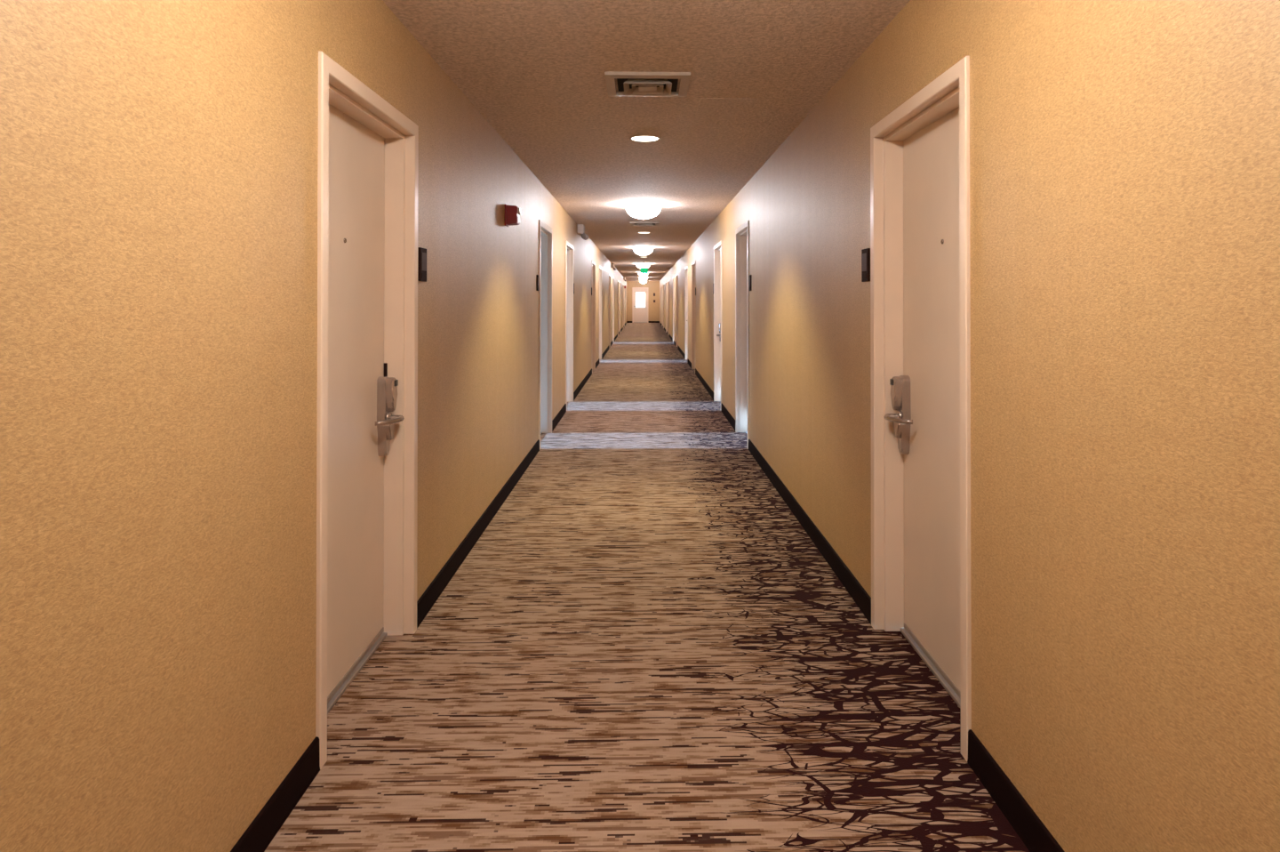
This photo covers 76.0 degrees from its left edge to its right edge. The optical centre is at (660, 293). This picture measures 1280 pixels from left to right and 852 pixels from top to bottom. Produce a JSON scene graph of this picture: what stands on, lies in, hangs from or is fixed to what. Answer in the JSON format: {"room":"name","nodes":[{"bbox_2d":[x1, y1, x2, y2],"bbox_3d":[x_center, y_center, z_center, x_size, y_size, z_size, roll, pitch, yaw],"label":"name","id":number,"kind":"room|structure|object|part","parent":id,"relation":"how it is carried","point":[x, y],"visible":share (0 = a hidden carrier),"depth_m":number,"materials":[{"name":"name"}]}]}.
{"room":"hotel corridor","nodes":[
{"label":"hotel corridor","id":0,"kind":"room"},
{"bbox_2d":[0,0,626,851],"bbox_3d":[-1.440,0.280,19.522,0.145,2.440,57.500,0,0,-1],"label":"wall","id":1,"kind":"structure","parent":0,"point":[159,158],"depth_m":1.73,"materials":[{"name":"beige paint"}]},
{"bbox_2d":[230,736,319,851],"bbox_3d":[-0.866,1.285,-3.332,0.013,0.096,11.395,0,0,-1],"label":"baseboard","id":2,"kind":"structure","parent":1,"relation":"attached to","point":[262,829],"depth_m":2.12,"materials":[{"name":"plastic"}]},
{"bbox_2d":[315,51,418,768],"bbox_3d":[-1.075,0.339,2.878,0.163,2.078,1.016,0,0,-1],"label":"door","id":3,"kind":"structure","parent":1,"relation":"in","point":[368,180],"depth_m":3.04,"materials":[{"name":"beige paint"}]},
{"bbox_3d":[-1.057,0.496,3.200,0.074,0.026,0.171,0,0,-1],"label":"lever handle","id":4,"kind":"part","parent":3,"relation":"part of","materials":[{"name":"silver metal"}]},
{"bbox_2d":[417,247,426,281],"bbox_3d":[-1.014,-0.123,3.489,0.012,0.142,0.104,0,0,-1],"label":"room sign","id":5,"kind":"object","parent":1,"relation":"attached to","point":[422,252],"visible":1,"depth_m":3.46,"materials":[{"name":"brown plastic"}]},
{"bbox_3d":[-1.009,-0.136,3.489,0.004,0.076,0.072,0,0,-1],"label":"inset panel","id":6,"kind":"part","parent":5,"relation":"part of","materials":[{"name":"grey plastic"}]},
{"bbox_2d":[416,439,539,628],"bbox_3d":[-1.055,1.349,5.384,0.013,0.096,4.009,0,0,-1],"label":"baseboard","id":7,"kind":"structure","parent":1,"relation":"attached to","point":[425,603],"depth_m":4.36,"materials":[{"name":"plastic"}]},
{"bbox_2d":[504,204,521,226],"bbox_3d":[-1.016,-0.536,5.643,0.100,0.145,0.132,0,0,-1],"label":"fire alarm strobe","id":8,"kind":"object","parent":1,"relation":"attached to","point":[512,212],"visible":1,"depth_m":5.58,"materials":[{"name":"red plastic"}]},
{"bbox_3d":[-1.060,-0.536,5.642,0.012,0.145,0.132,0,0,-1],"label":"mounting plate","id":9,"kind":"part","parent":8,"relation":"part of","materials":[{"name":"red plastic"}]},
{"bbox_2d":[536,274,538,290],"bbox_3d":[-1.096,-0.095,7.301,0.012,0.142,0.104,0,0,-1],"label":"room sign","id":10,"kind":"object","parent":1,"relation":"attached to","point":[537,284],"visible":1,"depth_m":7.25,"materials":[{"name":"brown plastic"}]},
{"bbox_2d":[538,219,552,449],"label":"door","id":11,"kind":"structure","parent":1,"relation":"in","point":[545,232],"depth_m":8.34,"materials":[{"name":"beige paint"}]},
{"bbox_2d":[552,403,566,431],"bbox_3d":[-1.137,1.376,9.171,0.013,0.096,1.534,0,0,-1],"label":"baseboard","id":12,"kind":"structure","parent":1,"relation":"attached to","point":[563,411],"depth_m":9.07,"materials":[{"name":"plastic"}]},
{"bbox_2d":[565,240,573,403],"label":"door","id":13,"kind":"structure","parent":1,"relation":"in","point":[569,247],"depth_m":10.90,"materials":[{"name":"beige paint"}]},
{"bbox_2d":[573,368,591,399],"bbox_3d":[-1.220,1.404,12.980,0.013,0.096,4.054,0,0,-1],"label":"baseboard","id":14,"kind":"structure","parent":1,"relation":"attached to","point":[578,389],"depth_m":12.48,"materials":[{"name":"plastic"}]},
{"bbox_2d":[576,224,588,239],"bbox_3d":[-1.126,-0.890,11.885,0.151,0.212,0.300,0,0,-1],"label":"wall lamp","id":15,"kind":"object","parent":1,"relation":"attached to","point":[580,228],"visible":1,"depth_m":11.74,"materials":[{"name":"white plastic"}]},
{"bbox_2d":[591,260,595,368],"bbox_3d":[-1.350,0.431,15.520,0.163,2.078,1.016,0,0,-1],"label":"door","id":16,"kind":"structure","parent":1,"relation":"in","point":[593,327],"depth_m":15.97,"materials":[{"name":"beige paint"}]},
{"bbox_2d":[599,265,601,362],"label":"door","id":17,"kind":"structure","parent":1,"relation":"in","point":[600,268],"depth_m":18.52,"materials":[{"name":"beige paint"}]},
{"bbox_2d":[601,345,608,359],"bbox_3d":[-1.385,1.460,20.598,0.013,0.096,4.054,0,0,-1],"label":"baseboard","id":18,"kind":"structure","parent":1,"relation":"attached to","point":[607,348],"depth_m":20.16,"materials":[{"name":"plastic"}]},
{"bbox_2d":[608,273,610,348],"bbox_3d":[-1.515,0.487,23.138,0.163,2.078,1.016,0,0,-1],"label":"door","id":19,"kind":"structure","parent":1,"relation":"in","point":[609,274],"depth_m":22.64,"materials":[{"name":"beige paint"}]},
{"bbox_2d":[612,276,614,342],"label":"door","id":20,"kind":"structure","parent":1,"relation":"in","point":[612,276],"depth_m":26.14,"materials":[{"name":"beige paint"}]},
{"bbox_2d":[617,280,618,335],"bbox_3d":[-1.681,0.543,30.756,0.163,2.078,1.016,0,0,-1],"label":"door","id":21,"kind":"structure","parent":1,"relation":"in","point":[618,280],"depth_m":31.21,"materials":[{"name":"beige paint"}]},
{"bbox_2d":[619,281,620,332],"bbox_3d":[-1.736,0.561,33.305,0.163,2.078,1.016,0,0,-1],"label":"door","id":22,"kind":"structure","parent":1,"relation":"in","point":[620,282],"depth_m":33.76,"materials":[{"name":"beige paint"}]},
{"bbox_2d":[622,283,623,327],"bbox_3d":[-1.846,0.598,38.374,0.163,2.078,1.016,0,0,-1],"label":"door","id":23,"kind":"structure","parent":1,"relation":"in","point":[622,284],"depth_m":37.86,"materials":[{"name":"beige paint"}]},
{"bbox_2d":[624,288,624,326],"bbox_3d":[-1.901,0.617,40.923,0.163,2.078,1.016,0,0,-1],"label":"door","id":24,"kind":"structure","parent":1,"relation":"in","point":[624,288],"depth_m":41.38,"materials":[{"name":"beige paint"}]},
{"bbox_2d":[625,286,626,322],"bbox_3d":[-2.011,0.654,45.972,0.163,2.078,1.016,0,0,-1],"label":"door","id":25,"kind":"structure","parent":1,"relation":"in","point":[626,286],"depth_m":45.46,"materials":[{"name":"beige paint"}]},
{"bbox_2d":[626,280,659,320],"bbox_3d":[-1.035,0.489,48.159,1.909,2.440,0.145,0,0,-1],"label":"wall","id":26,"kind":"structure","parent":0,"point":[653,286],"depth_m":48.10,"materials":[{"name":"beige paint"}]},
{"bbox_2d":[632,287,647,322],"bbox_3d":[-1.202,0.670,48.155,0.940,2.078,0.173,0,0,-1],"label":"door","id":27,"kind":"structure","parent":26,"relation":"in","point":[639,294],"depth_m":48.19,"materials":[{"name":"beige paint"}]},
{"bbox_2d":[382,0,910,280],"bbox_3d":[-0.413,-1.015,19.554,2.199,0.150,57.700,0,0,-1],"label":"ceiling","id":28,"kind":"structure","parent":0,"point":[534,70],"depth_m":4.13,"materials":[{"name":"paint"}]},
{"bbox_2d":[625,202,660,220],"bbox_3d":[-0.199,-0.923,9.305,0.392,0.182,0.392,0,0,-1],"label":"dome light","id":29,"kind":"object","parent":28,"relation":"attached to","point":[643,211],"visible":1,"depth_m":9.17,"materials":[{"name":"white glass"}]},
{"bbox_2d":[633,246,652,255],"bbox_3d":[-0.364,-0.868,16.923,0.392,0.182,0.392,0,0,-1],"label":"dome light","id":30,"kind":"object","parent":28,"relation":"attached to","point":[643,251],"visible":1,"depth_m":16.78,"materials":[{"name":"white glass"}]},
{"bbox_2d":[636,263,649,268],"bbox_3d":[-0.529,-0.812,24.541,0.392,0.182,0.392,0,0,-1],"label":"dome light","id":31,"kind":"object","parent":28,"relation":"attached to","point":[639,265],"visible":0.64,"depth_m":24.40,"materials":[{"name":"white glass"}]},
{"bbox_2d":[638,272,647,276],"bbox_3d":[-0.695,-0.757,32.159,0.392,0.182,0.392,0,0,-1],"label":"dome light","id":32,"kind":"object","parent":28,"relation":"attached to","point":[639,273],"visible":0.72,"depth_m":32.02,"materials":[{"name":"white glass"}]},
{"bbox_2d":[640,262,647,272],"bbox_3d":[-0.482,-0.746,23.623,0.220,0.328,0.120,0,0,-1],"label":"exit sign","id":33,"kind":"object","parent":28,"relation":"hanging from","point":[644,269],"visible":1,"depth_m":23.60,"materials":[{"name":"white plastic"}]},
{"bbox_2d":[629,135,660,142],"bbox_3d":[-0.107,-1.040,5.497,0.212,0.007,0.212,0,0,-1],"label":"recessed light","id":34,"kind":"object","parent":28,"relation":"in","point":[638,138],"visible":1,"depth_m":5.47,"materials":[{"name":"glass"}]},
{"bbox_2d":[630,221,659,226],"bbox_3d":[-0.229,-0.981,11.605,0.410,0.034,0.410,0,0,-1],"label":"ceiling vent","id":35,"kind":"object","parent":28,"relation":"in","point":[632,223],"visible":1,"depth_m":11.49,"materials":[{"name":"metal"}]},
{"bbox_2d":[604,71,690,96],"bbox_3d":[-0.066,-1.035,4.097,0.410,0.034,0.410,0,0,-1],"label":"ceiling vent","id":36,"kind":"object","parent":28,"relation":"in","point":[629,84],"visible":1,"depth_m":4.03,"materials":[{"name":"metal"}]},
{"bbox_3d":[-0.066,-1.034,4.097,0.090,0.027,0.090,0,0,-1],"label":"plate","id":37,"kind":"part","parent":36,"relation":"part of","materials":[{"name":"paint"}]},
{"bbox_2d":[264,322,1029,851],"bbox_3d":[-0.414,1.575,19.535,2.199,0.150,57.700,0,0,-1],"label":"floor","id":38,"kind":"structure","parent":0,"point":[644,647],"depth_m":2.84,"materials":[{"name":"carpet"}]},
{"bbox_2d":[659,0,1279,851],"bbox_3d":[0.613,0.281,19.566,0.145,2.440,57.500,0,0,-1],"label":"wall","id":39,"kind":"structure","parent":0,"point":[1124,155],"depth_m":1.77,"materials":[{"name":"beige paint"}]},
{"bbox_2d":[659,286,660,323],"bbox_3d":[0.035,0.654,46.016,0.163,2.078,1.016,0,0,-1],"label":"door","id":40,"kind":"structure","parent":39,"relation":"in","point":[660,286],"depth_m":46.47,"materials":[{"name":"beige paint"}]},
{"bbox_2d":[663,283,663,327],"bbox_3d":[0.200,0.599,38.418,0.163,2.078,1.016,0,0,-1],"label":"door","id":41,"kind":"structure","parent":39,"relation":"in","point":[663,284],"depth_m":38.88,"materials":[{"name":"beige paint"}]},
{"bbox_2d":[665,281,667,332],"bbox_3d":[0.310,0.562,33.349,0.163,2.078,1.016,0,0,-1],"label":"door","id":42,"kind":"structure","parent":39,"relation":"in","point":[666,282],"depth_m":33.70,"materials":[{"name":"beige paint"}]},
{"bbox_2d":[667,280,669,335],"bbox_3d":[0.365,0.543,30.800,0.163,2.078,1.016,0,0,-1],"label":"door","id":43,"kind":"structure","parent":39,"relation":"in","point":[668,280],"depth_m":31.25,"materials":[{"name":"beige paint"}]},
{"bbox_2d":[672,276,674,342],"bbox_3d":[0.475,0.507,25.731,0.163,2.078,1.016,0,0,-1],"label":"door","id":44,"kind":"structure","parent":39,"relation":"in","point":[673,276],"depth_m":25.77,"materials":[{"name":"beige paint"}]},
{"bbox_2d":[675,273,678,346],"bbox_3d":[0.530,0.488,23.182,0.163,2.078,1.016,0,0,-1],"label":"door","id":45,"kind":"structure","parent":39,"relation":"in","point":[676,275],"depth_m":23.64,"materials":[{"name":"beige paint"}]},
{"bbox_2d":[677,344,685,359],"bbox_3d":[0.510,1.461,20.639,0.013,0.096,4.054,0,0,-1],"label":"baseboard","id":46,"kind":"structure","parent":39,"relation":"attached to","point":[678,348],"depth_m":20.41,"materials":[{"name":"plastic"}]},
{"bbox_2d":[685,265,687,359],"bbox_3d":[0.640,0.451,18.113,0.163,2.078,1.016,0,0,-1],"label":"door","id":47,"kind":"structure","parent":39,"relation":"in","point":[686,268],"depth_m":18.57,"materials":[{"name":"beige paint"}]},
{"bbox_2d":[687,358,691,367],"bbox_3d":[0.593,1.433,16.830,0.013,0.096,1.534,0,0,-1],"label":"baseboard","id":48,"kind":"structure","parent":39,"relation":"attached to","point":[688,360],"depth_m":16.88,"materials":[{"name":"plastic"}]},
{"bbox_2d":[691,260,695,368],"bbox_3d":[0.696,0.432,15.564,0.163,2.078,1.016,0,0,-1],"label":"door","id":49,"kind":"structure","parent":39,"relation":"in","point":[693,264],"depth_m":16.01,"materials":[{"name":"beige paint"}]},
{"bbox_2d":[695,368,713,399],"bbox_3d":[0.675,1.405,13.021,0.013,0.096,4.054,0,0,-1],"label":"baseboard","id":50,"kind":"structure","parent":39,"relation":"attached to","point":[705,384],"depth_m":12.55,"materials":[{"name":"plastic"}]},
{"bbox_2d":[713,240,722,408],"bbox_3d":[0.806,0.395,10.495,0.163,2.078,1.016,0,0,-1],"label":"door","id":51,"kind":"structure","parent":39,"relation":"in","point":[717,248],"depth_m":10.94,"materials":[{"name":"beige paint"}]},
{"bbox_2d":[720,402,735,430],"bbox_3d":[0.758,1.377,9.212,0.013,0.096,1.534,0,0,-1],"label":"baseboard","id":52,"kind":"structure","parent":39,"relation":"attached to","point":[724,410],"depth_m":9.15,"materials":[{"name":"plastic"}]},
{"bbox_2d":[735,220,749,448],"bbox_3d":[0.861,0.377,7.946,0.163,2.078,1.016,0,0,-1],"label":"door","id":53,"kind":"structure","parent":39,"relation":"in","point":[742,232],"depth_m":8.39,"materials":[{"name":"beige paint"}]},
{"bbox_2d":[748,274,751,290],"bbox_3d":[0.800,-0.094,7.342,0.012,0.142,0.104,0,0,-1],"label":"room sign","id":54,"kind":"object","parent":39,"relation":"attached to","point":[749,276],"visible":1,"depth_m":7.31,"materials":[{"name":"brown plastic"}]},
{"bbox_2d":[748,438,871,623],"bbox_3d":[0.840,1.350,5.425,0.013,0.096,4.009,0,0,-1],"label":"baseboard","id":55,"kind":"structure","parent":39,"relation":"attached to","point":[848,580],"depth_m":4.40,"materials":[{"name":"plastic"}]},
{"bbox_2d":[861,248,870,281],"bbox_3d":[0.882,-0.122,3.530,0.012,0.142,0.104,0,0,-1],"label":"room sign","id":56,"kind":"object","parent":39,"relation":"attached to","point":[865,252],"visible":1,"depth_m":3.51,"materials":[{"name":"brown plastic"}]},
{"bbox_3d":[0.878,-0.135,3.530,0.004,0.076,0.072,0,0,-1],"label":"inset panel","id":57,"kind":"part","parent":56,"relation":"part of","materials":[{"name":"grey plastic"}]},
{"bbox_2d":[870,56,971,760],"bbox_3d":[0.970,0.340,2.922,0.163,2.078,1.016,0,0,-1],"label":"door","id":58,"kind":"structure","parent":39,"relation":"in","point":[920,271],"depth_m":3.08,"materials":[{"name":"beige paint"}]},
{"bbox_3d":[0.938,0.497,3.243,0.074,0.026,0.171,0,0,-1],"label":"lever handle","id":59,"kind":"part","parent":58,"relation":"part of","materials":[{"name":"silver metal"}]},
{"bbox_2d":[967,728,1064,851],"bbox_3d":[1.030,1.286,-3.290,0.013,0.096,11.395,0,0,-1],"label":"baseboard","id":60,"kind":"structure","parent":39,"relation":"attached to","point":[1028,825],"depth_m":2.13,"materials":[{"name":"plastic"}]}
]}

